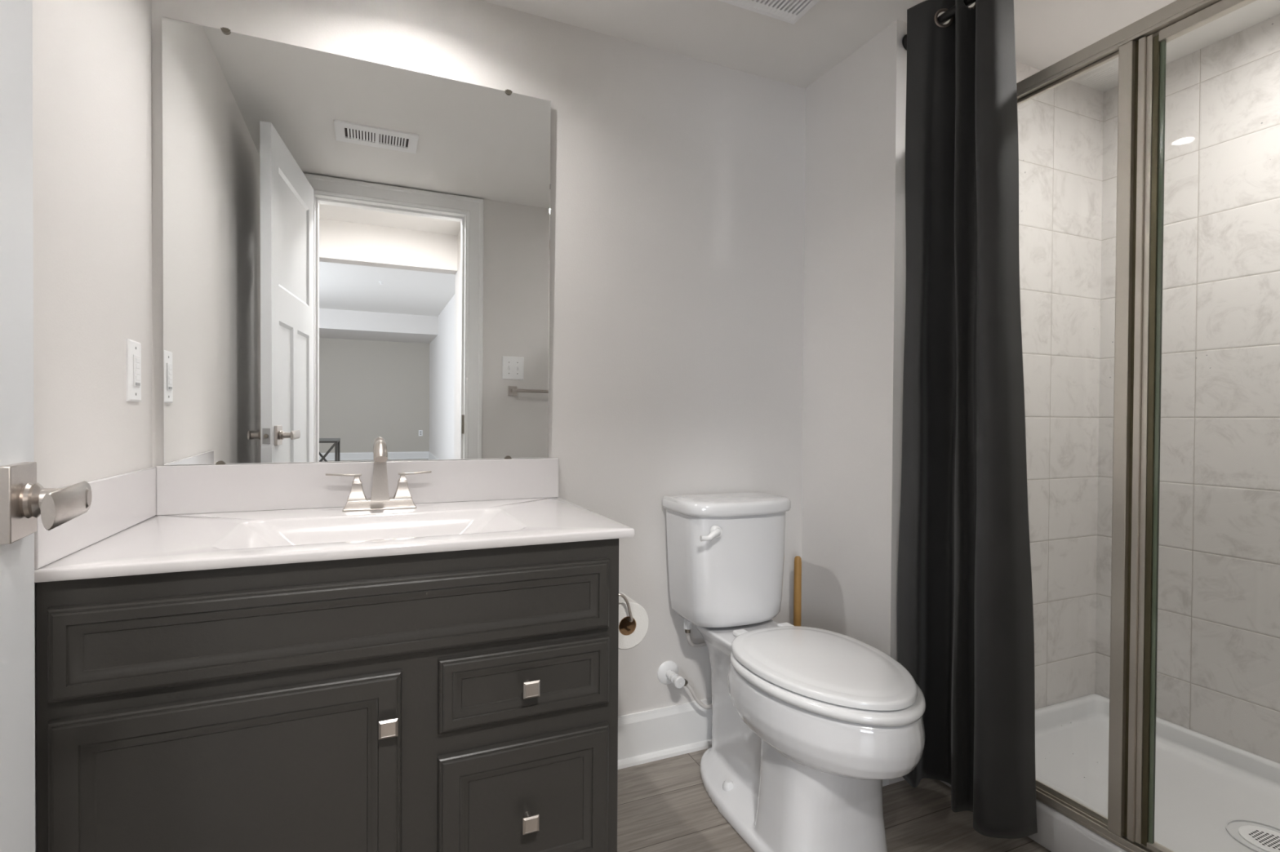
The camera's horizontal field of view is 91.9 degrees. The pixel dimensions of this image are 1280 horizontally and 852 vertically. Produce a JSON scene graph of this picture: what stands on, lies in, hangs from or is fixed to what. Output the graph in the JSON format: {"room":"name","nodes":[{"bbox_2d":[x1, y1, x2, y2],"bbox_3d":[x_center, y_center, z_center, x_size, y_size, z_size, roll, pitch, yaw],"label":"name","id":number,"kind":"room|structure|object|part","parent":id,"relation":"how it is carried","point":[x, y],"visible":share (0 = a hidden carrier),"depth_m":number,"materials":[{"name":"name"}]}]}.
{"room":"bathroom","nodes":[
{"label":"bathroom","id":0,"kind":"room"},
{"bbox_2d":[32,0,152,851],"bbox_3d":[-0.794,-0.134,0.562,0.100,2.325,1.788,0,1,-24],"label":"wall","id":1,"kind":"structure","parent":0,"point":[92,59],"depth_m":1.09,"materials":[{"name":"paint"}]},
{"bbox_2d":[0,0,92,851],"bbox_3d":[-0.477,-0.008,0.338,0.151,2.067,0.730,0,1,-30],"label":"door","id":2,"kind":"structure","parent":1,"relation":"in","point":[23,500],"depth_m":0.60,"materials":[{"name":"white paint"}]},
{"bbox_3d":[-0.604,0.073,0.601,0.010,0.072,0.072,0,1,-30],"label":"handle","id":3,"kind":"part","parent":2,"relation":"part of","materials":[{"name":"silver metal"}]},
{"bbox_3d":[-0.542,0.073,0.587,0.010,0.033,0.122,0,1,-30],"label":"handle lever","id":4,"kind":"part","parent":2,"relation":"part of","materials":[{"name":"silver metal"}]},
{"bbox_2d":[125,338,141,401],"bbox_3d":[-1.050,-0.114,1.289,0.010,0.126,0.074,0,1,-24],"label":"light switch","id":5,"kind":"object","parent":1,"relation":"attached to","point":[133,348],"visible":1,"depth_m":1.27,"materials":[{"name":"white plastic"}]},
{"bbox_2d":[151,0,805,715],"bbox_3d":[0.232,-0.142,2.038,3.160,2.325,0.100,0,1,-24],"label":"wall","id":6,"kind":"structure","parent":0,"point":[677,181],"depth_m":1.89,"materials":[{"name":"paint"}]},
{"bbox_2d":[161,17,551,465],"bbox_3d":[-0.666,-0.413,1.574,0.894,1.013,0.013,0,1,-24],"label":"wall mirror","id":7,"kind":"object","parent":6,"relation":"attached to","point":[356,252],"visible":1,"depth_m":1.54,"materials":[{"name":"white mirror"}]},
{"bbox_2d":[156,457,558,515],"bbox_3d":[-0.663,0.147,1.587,0.934,0.112,0.019,0,1,-24],"label":"backsplash","id":8,"kind":"structure","parent":6,"relation":"attached to","point":[244,487],"depth_m":1.53,"materials":[{"name":"white stone"}]},
{"bbox_2d":[617,697,711,769],"bbox_3d":[0.153,0.949,1.949,0.884,0.145,0.028,0,1,-24],"label":"baseboard","id":9,"kind":"structure","parent":6,"relation":"attached to","point":[669,731],"depth_m":1.91,"materials":[{"name":"white paint"}]},
{"bbox_2d":[657,661,684,688],"bbox_3d":[0.104,0.769,1.893,0.072,0.072,0.086,0,1,-24],"label":"shutoff valve","id":10,"kind":"object","parent":6,"relation":"attached to","point":[668,672],"visible":1,"depth_m":1.92,"materials":[{"name":"white plastic"}]},
{"bbox_3d":[0.119,0.770,1.858,0.035,0.035,0.010,0,1,-24],"label":"valve handle","id":11,"kind":"part","parent":10,"relation":"part of","materials":[{"name":"white plastic"}]},
{"bbox_2d":[617,748,1050,851],"bbox_3d":[1.338,1.139,-3.956,5.700,0.100,12.050,0,1,-24],"label":"floor","id":12,"kind":"structure","parent":0,"point":[664,805],"depth_m":1.62,"materials":[{"name":"grey wood"}]},
{"bbox_2d":[35,538,618,851],"bbox_3d":[-0.566,0.624,1.324,0.922,0.798,0.584,0,1,-24],"label":"vanity cabinet","id":13,"kind":"object","parent":12,"relation":"on","point":[461,700],"visible":0.87,"depth_m":1.06,"materials":[{"name":"grey paint"}]},
{"bbox_3d":[-0.649,0.659,1.008,0.486,0.448,0.019,0,1,-24],"label":"door","id":14,"kind":"part","parent":13,"relation":"part of","materials":[{"name":"grey paint"}]},
{"bbox_3d":[-0.466,0.339,1.084,0.880,0.140,0.019,0,1,-24],"label":"false drawer","id":15,"kind":"part","parent":13,"relation":"part of","materials":[{"name":"grey paint"}]},
{"bbox_2d":[34,457,635,582],"bbox_3d":[-0.558,0.213,1.336,0.950,0.238,0.564,0,1,-24],"label":"vanity countertop","id":16,"kind":"structure","parent":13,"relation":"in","point":[161,518],"depth_m":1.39,"materials":[{"name":"white stone"}]},
{"bbox_2d":[325,438,431,511],"bbox_3d":[-0.627,0.117,1.496,0.240,0.173,0.122,0,1,-24],"label":"sink faucet","id":17,"kind":"object","parent":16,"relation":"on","point":[380,500],"visible":1,"depth_m":1.51,"materials":[{"name":"silver metal"}]},
{"bbox_3d":[-0.714,0.117,1.492,0.078,0.008,0.015,0,1,-24],"label":"lever","id":18,"kind":"part","parent":17,"relation":"part of","materials":[{"name":"silver metal"}]},
{"bbox_3d":[-0.688,0.151,1.504,0.042,0.058,0.040,0,1,-24],"label":"handle","id":19,"kind":"part","parent":17,"relation":"part of","materials":[{"name":"silver metal"}]},
{"bbox_3d":[-0.640,0.191,1.526,0.166,0.024,0.058,0,1,-24],"label":"plate","id":20,"kind":"part","parent":17,"relation":"part of","materials":[{"name":"silver metal"}]},
{"bbox_3d":[-0.626,0.108,1.493,0.043,0.148,0.115,0,1,-24],"label":"spout","id":21,"kind":"part","parent":17,"relation":"part of","materials":[{"name":"silver metal"}]},
{"bbox_3d":[-0.593,0.151,1.546,0.042,0.058,0.040,0,1,-24],"label":"handle","id":22,"kind":"part","parent":17,"relation":"part of","materials":[{"name":"silver metal"}]},
{"bbox_3d":[-0.566,0.118,1.557,0.078,0.008,0.015,0,1,-24],"label":"lever","id":23,"kind":"part","parent":17,"relation":"part of","materials":[{"name":"silver metal"}]},
{"bbox_3d":[-0.437,0.521,1.074,0.031,0.031,0.026,0,1,-24],"label":"knob","id":24,"kind":"part","parent":13,"relation":"part of","materials":[{"name":"silver metal"}]},
{"bbox_3d":[-0.217,0.745,1.198,0.333,0.278,0.019,0,1,-24],"label":"drawer","id":25,"kind":"part","parent":13,"relation":"part of","materials":[{"name":"grey paint"}]},
{"bbox_3d":[-0.215,0.494,1.195,0.333,0.136,0.019,0,1,-24],"label":"drawer","id":26,"kind":"part","parent":13,"relation":"part of","materials":[{"name":"grey paint"}]},
{"bbox_3d":[-0.211,0.751,1.181,0.031,0.031,0.034,0,1,-24],"label":"knob","id":27,"kind":"part","parent":13,"relation":"part of","materials":[{"name":"silver metal"}]},
{"bbox_3d":[-0.209,0.496,1.178,0.031,0.031,0.034,0,1,-24],"label":"knob","id":28,"kind":"part","parent":13,"relation":"part of","materials":[{"name":"silver metal"}]},
{"bbox_2d":[618,593,632,622],"bbox_3d":[-0.068,0.397,1.418,0.067,0.084,0.122,0,1,-24],"label":"paper holder","id":29,"kind":"object","parent":13,"relation":"attached to","point":[623,596],"visible":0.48,"depth_m":1.37,"materials":[{"name":"silver metal"}]},
{"bbox_2d":[618,591,648,649],"bbox_3d":[-0.048,0.450,1.441,0.107,0.107,0.100,0,1,-24],"label":"toilet paper roll","id":30,"kind":"object","parent":29,"relation":"hanging from","point":[631,634],"visible":0.44,"depth_m":1.40,"materials":[{"name":"white paper"}]},
{"bbox_2d":[662,491,925,851],"bbox_3d":[0.403,0.622,1.634,0.401,0.808,0.763,0,1,-24],"label":"toilet","id":31,"kind":"object","parent":12,"relation":"on","point":[809,724],"visible":1,"depth_m":1.50,"materials":[{"name":"white ceramic"}]},
{"bbox_2d":[683,618,711,709],"bbox_3d":[0.203,0.729,1.934,0.219,0.306,0.060,0,1,-42],"label":"supply hose","id":32,"kind":"object","parent":31,"relation":"attached to","point":[686,625],"visible":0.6,"depth_m":1.90,"materials":[{"name":"white plastic"}]},
{"bbox_3d":[0.194,0.300,1.706,0.062,0.032,0.024,0,1,-29],"label":"lever arm","id":33,"kind":"part","parent":31,"relation":"part of","materials":[{"name":"white plastic"}]},
{"bbox_3d":[0.214,0.296,1.728,0.034,0.034,0.018,0,1,-24],"label":"flush lever","id":34,"kind":"part","parent":31,"relation":"part of","materials":[{"name":"white plastic"}]},
{"bbox_3d":[0.273,0.417,1.871,0.336,0.323,0.205,0,1,-24],"label":"tank","id":35,"kind":"part","parent":31,"relation":"part of","materials":[{"name":"white ceramic"}]},
{"bbox_3d":[0.276,0.235,1.866,0.352,0.042,0.227,0,1,-24],"label":"tank lid","id":36,"kind":"part","parent":31,"relation":"part of","materials":[{"name":"white ceramic"}]},
{"bbox_3d":[0.413,0.809,1.625,0.387,0.434,0.731,0,1,-24],"label":"bowl","id":37,"kind":"part","parent":31,"relation":"part of","materials":[{"name":"white ceramic"}]},
{"bbox_3d":[0.453,0.583,1.534,0.368,0.027,0.502,0,1,-24],"label":"seat lid","id":38,"kind":"part","parent":31,"relation":"part of","materials":[{"name":"white plastic"}]},
{"bbox_3d":[0.458,0.611,1.524,0.388,0.023,0.518,0,1,-24],"label":"seat","id":39,"kind":"part","parent":31,"relation":"part of","materials":[{"name":"white plastic"}]},
{"bbox_2d":[793,555,801,626],"bbox_3d":[0.510,0.722,2.012,0.116,0.601,0.116,0,1,-24],"label":"plunger","id":40,"kind":"object","parent":12,"relation":"on","point":[797,560],"visible":0.23,"depth_m":2.00,"materials":[{"name":"brown wood"}]},
{"bbox_2d":[939,693,1279,851],"bbox_3d":[1.465,0.983,1.407,0.796,0.104,1.266,0,1,-24],"label":"shower pan","id":41,"kind":"object","parent":12,"relation":"on","point":[1212,795],"visible":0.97,"depth_m":1.70,"materials":[{"name":"white plastic"}]},
{"bbox_2d":[1016,0,1257,851],"bbox_3d":[1.132,0.028,1.250,0.044,1.804,1.264,0,1,-24],"label":"shower door frame","id":42,"kind":"structure","parent":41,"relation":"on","point":[1140,47],"depth_m":1.34,"materials":[{"name":"metal"}]},
{"bbox_3d":[0.991,0.028,1.600,0.005,1.755,0.473,0,1,-24],"label":"fixed glass","id":43,"kind":"part","parent":42,"relation":"part of","materials":[{"name":"clear glass"}]},
{"bbox_3d":[1.138,-0.855,1.241,0.044,0.036,1.264,0,1,-24],"label":"rail","id":44,"kind":"part","parent":42,"relation":"part of","materials":[{"name":"metal"}]},
{"bbox_3d":[1.238,0.043,1.002,0.006,1.710,0.680,0,1,-24],"label":"door glass","id":45,"kind":"part","parent":42,"relation":"part of","materials":[{"name":"clear glass"}]},
{"bbox_3d":[1.232,0.901,1.015,0.022,0.011,0.688,0,1,-24],"label":"door rail","id":46,"kind":"part","parent":42,"relation":"part of","materials":[{"name":"metal"}]},
{"bbox_3d":[1.243,-0.819,0.997,0.022,0.022,0.688,0,1,-24],"label":"door rail","id":47,"kind":"part","parent":42,"relation":"part of","materials":[{"name":"metal"}]},
{"bbox_2d":[800,19,906,784],"bbox_3d":[0.723,-0.063,1.980,0.183,2.175,0.400,0,1,-24],"label":"wall","id":48,"kind":"structure","parent":0,"point":[855,237],"depth_m":1.90,"materials":[{"name":"paint"}]},
{"bbox_2d":[882,779,888,786],"bbox_3d":[0.620,0.952,1.949,0.028,0.145,0.400,0,1,-24],"label":"baseboard","id":49,"kind":"structure","parent":48,"relation":"attached to","point":[885,782],"depth_m":1.77,"materials":[{"name":"white paint"}]},
{"bbox_2d":[480,0,1279,92],"bbox_3d":[0.524,-1.218,1.122,2.760,0.150,1.788,0,1,-24],"label":"ceiling","id":50,"kind":"structure","parent":0,"point":[1047,32],"depth_m":1.78,"materials":[{"name":"paint"}]},
{"bbox_2d":[717,0,819,24],"bbox_3d":[0.362,-1.139,1.566,0.290,0.020,0.290,0,1,-24],"label":"ceiling vent","id":51,"kind":"object","parent":50,"relation":"in","point":[790,11],"visible":1,"depth_m":1.67,"materials":[{"name":"white plastic"}]},
{"bbox_2d":[1015,61,1103,709],"bbox_3d":[1.156,-0.062,2.169,0.761,2.175,0.400,0,1,-24],"label":"wall","id":52,"kind":"structure","parent":0,"point":[1060,128],"depth_m":2.06,"materials":[{"name":"tile"}]},
{"bbox_2d":[1094,13,1279,763],"bbox_3d":[1.828,-0.128,1.704,0.100,2.325,1.788,0,1,-24],"label":"wall","id":53,"kind":"structure","parent":0,"point":[1218,651],"depth_m":1.84,"materials":[{"name":"tile"}]},
{"bbox_3d":[0.850,-0.046,0.369,2.760,2.175,0.120,0,1,-24],"label":"wall","id":54,"kind":"structure","parent":0,"visible":0},
{"bbox_2d":[902,0,976,50],"bbox_3d":[1.016,-1.084,1.185,0.046,0.046,1.266,0,1,-24],"label":"curtain rod","id":55,"kind":"object","parent":54,"relation":"attached to","point":[949,14],"visible":0.23,"depth_m":1.64,"materials":[{"name":"black metal"}]},
{"bbox_3d":[1.016,-1.084,1.185,0.023,0.023,1.266,0,1,-24],"label":"rod","id":56,"kind":"part","parent":55,"relation":"part of","materials":[{"name":"black metal"}]},
{"bbox_2d":[897,0,1037,838],"bbox_3d":[0.841,-0.074,1.620,0.136,2.138,0.348,0,1,-24],"label":"shower curtain","id":57,"kind":"object","parent":55,"relation":"hanging from","point":[966,631],"visible":0.98,"depth_m":1.58,"materials":[{"name":"black fabric"}]}
]}

